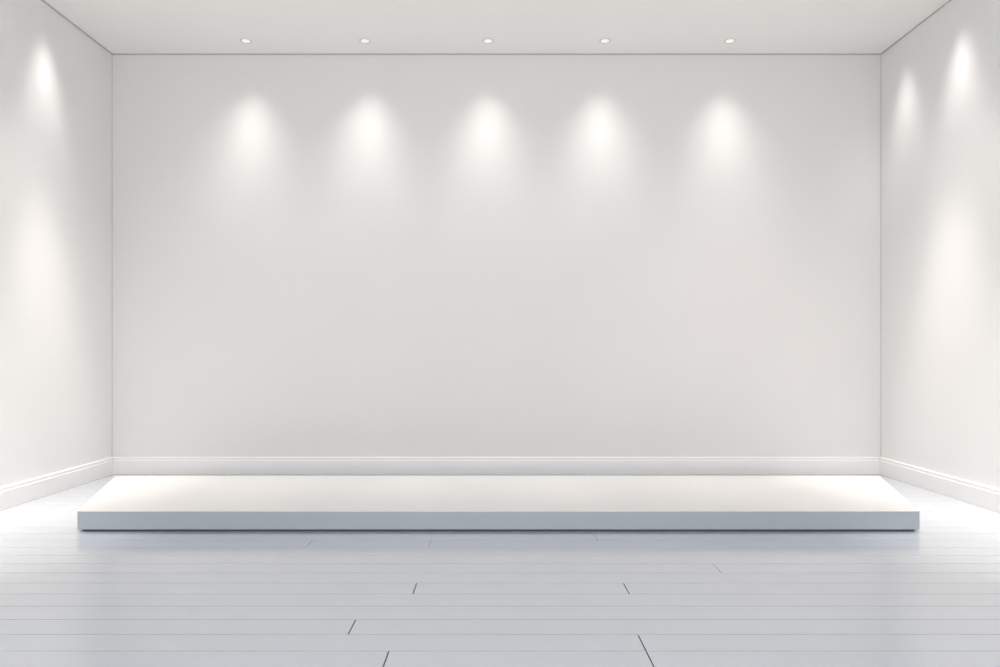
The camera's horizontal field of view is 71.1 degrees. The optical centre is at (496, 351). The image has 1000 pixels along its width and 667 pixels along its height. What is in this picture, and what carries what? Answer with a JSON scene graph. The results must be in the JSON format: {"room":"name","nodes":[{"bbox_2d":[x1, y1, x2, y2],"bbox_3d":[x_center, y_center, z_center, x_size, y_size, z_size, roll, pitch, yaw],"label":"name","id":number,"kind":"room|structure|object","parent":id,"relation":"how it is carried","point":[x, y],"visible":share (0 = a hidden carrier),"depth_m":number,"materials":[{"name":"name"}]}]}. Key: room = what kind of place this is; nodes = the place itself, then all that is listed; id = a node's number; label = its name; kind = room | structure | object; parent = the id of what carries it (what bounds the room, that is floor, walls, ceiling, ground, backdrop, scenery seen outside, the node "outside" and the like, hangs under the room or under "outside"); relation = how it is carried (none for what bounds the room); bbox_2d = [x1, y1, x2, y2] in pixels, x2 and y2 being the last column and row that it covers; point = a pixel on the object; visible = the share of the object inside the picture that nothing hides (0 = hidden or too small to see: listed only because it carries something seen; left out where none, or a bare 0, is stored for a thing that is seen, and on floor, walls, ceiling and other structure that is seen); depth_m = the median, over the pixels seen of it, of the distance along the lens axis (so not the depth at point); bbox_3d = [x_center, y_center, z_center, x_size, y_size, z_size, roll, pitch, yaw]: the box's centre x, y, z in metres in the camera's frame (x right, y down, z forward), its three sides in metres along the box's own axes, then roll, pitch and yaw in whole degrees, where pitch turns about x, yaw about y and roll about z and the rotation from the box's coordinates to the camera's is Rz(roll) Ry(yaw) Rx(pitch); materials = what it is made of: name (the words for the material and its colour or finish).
{"room":"empty gallery room","nodes":[
{"label":"empty gallery room","id":0,"kind":"room"},
{"bbox_2d":[0,0,111,486],"bbox_3d":[-2.993,-0.670,1.667,0.120,3.400,7.333,0,0,0],"label":"wall","id":1,"kind":"structure","parent":0,"point":[56,80],"depth_m":4.62,"materials":[{"name":"paint"}]},
{"bbox_2d":[0,457,113,509],"bbox_3d":[-2.921,0.864,1.667,0.024,0.130,7.333,0,0,0],"label":"baseboard","id":2,"kind":"structure","parent":1,"relation":"attached to","point":[18,493],"depth_m":4.59,"materials":[{"name":"paint"}]},
{"bbox_2d":[41,0,111,54],"bbox_3d":[-2.930,-2.267,1.667,0.007,0.007,7.333,0,0,0],"label":"trim","id":3,"kind":"structure","parent":1,"relation":"attached to","point":[41,0],"depth_m":4.87,"materials":[{"name":"white paint"}]},
{"bbox_2d":[113,55,879,456],"bbox_3d":[-0.004,-0.670,5.393,6.099,3.400,0.120,0,0,0],"label":"wall","id":4,"kind":"structure","parent":0,"point":[314,255],"depth_m":5.33,"materials":[{"name":"paint"}]},
{"bbox_2d":[112,55,112,456],"bbox_3d":[-2.931,-0.732,5.331,0.005,3.062,0.005,0,0,0],"label":"trim","id":5,"kind":"structure","parent":4,"relation":"attached to","point":[112,55],"depth_m":5.33,"materials":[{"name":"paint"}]},
{"bbox_2d":[113,457,879,473],"bbox_3d":[-0.004,0.864,5.321,5.811,0.130,0.024,0,0,0],"label":"baseboard","id":6,"kind":"structure","parent":4,"relation":"attached to","point":[121,465],"depth_m":5.31,"materials":[{"name":"paint"}]},
{"bbox_2d":[112,54,880,54],"bbox_3d":[-0.004,-2.267,5.330,5.845,0.007,0.007,0,0,0],"label":"trim","id":7,"kind":"structure","parent":4,"relation":"attached to","point":[112,54],"depth_m":5.33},
{"bbox_2d":[880,55,880,456],"bbox_3d":[2.923,-0.732,5.331,0.005,3.062,0.005,0,0,0],"label":"trim","id":8,"kind":"structure","parent":4,"relation":"attached to","point":[880,55],"depth_m":5.33,"materials":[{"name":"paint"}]},
{"bbox_2d":[44,0,948,53],"bbox_3d":[-0.004,-2.321,1.667,5.859,0.100,7.333,0,0,0],"label":"ceiling","id":9,"kind":"structure","parent":0,"point":[120,26],"depth_m":4.85,"materials":[{"name":"paint"}]},
{"bbox_2d":[240,38,251,43],"bbox_3d":[-1.832,-2.269,5.110,0.086,0.002,0.086,0,0,0],"label":"recessed light","id":10,"kind":"object","parent":9,"relation":"in","point":[243,40],"visible":1,"depth_m":5.11,"materials":[{"name":"ceramic"}]},
{"bbox_2d":[359,38,370,43],"bbox_3d":[-0.964,-2.269,5.110,0.086,0.002,0.086,0,0,0],"label":"recessed light","id":11,"kind":"object","parent":9,"relation":"in","point":[363,40],"visible":1,"depth_m":5.11,"materials":[{"name":"ceramic"}]},
{"bbox_2d":[482,38,493,43],"bbox_3d":[-0.066,-2.269,5.110,0.086,0.002,0.086,0,0,0],"label":"recessed light","id":12,"kind":"object","parent":9,"relation":"in","point":[487,40],"visible":1,"depth_m":5.11,"materials":[{"name":"ceramic"}]},
{"bbox_2d":[599,38,610,43],"bbox_3d":[0.788,-2.269,5.110,0.086,0.002,0.086,0,0,0],"label":"recessed light","id":13,"kind":"object","parent":9,"relation":"in","point":[605,40],"visible":1,"depth_m":5.11,"materials":[{"name":"ceramic"}]},
{"bbox_2d":[724,38,735,43],"bbox_3d":[1.701,-2.269,5.110,0.086,0.002,0.086,0,0,0],"label":"recessed light","id":14,"kind":"object","parent":9,"relation":"in","point":[731,40],"visible":1,"depth_m":5.11,"materials":[{"name":"ceramic"}]},
{"bbox_2d":[0,474,999,666],"bbox_3d":[-0.004,0.960,1.667,5.859,0.060,7.333,0,0,0],"label":"floor","id":15,"kind":"structure","parent":0,"point":[929,595],"depth_m":2.68,"materials":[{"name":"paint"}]},
{"bbox_2d":[77,476,919,530],"bbox_3d":[0.003,0.875,4.125,5.064,0.108,1.019,0,0,0],"label":"platform","id":16,"kind":"object","parent":15,"relation":"on","point":[125,503],"visible":1,"depth_m":3.77,"materials":[{"name":"paint"}]},
{"bbox_2d":[881,0,999,488],"bbox_3d":[2.986,-0.670,1.667,0.120,3.400,7.333,0,0,0],"label":"wall","id":17,"kind":"structure","parent":0,"point":[940,83],"depth_m":4.61,"materials":[{"name":"paint"}]},
{"bbox_2d":[881,0,950,54],"bbox_3d":[2.922,-2.267,1.667,0.007,0.007,7.333,0,0,0],"label":"trim","id":18,"kind":"structure","parent":17,"relation":"attached to","point":[949,0],"depth_m":4.87,"materials":[{"name":"white paint"}]},
{"bbox_2d":[879,457,999,512],"bbox_3d":[2.914,0.864,1.667,0.024,0.130,7.333,0,0,0],"label":"baseboard","id":19,"kind":"structure","parent":17,"relation":"attached to","point":[984,496],"depth_m":4.55,"materials":[{"name":"paint"}]}
]}

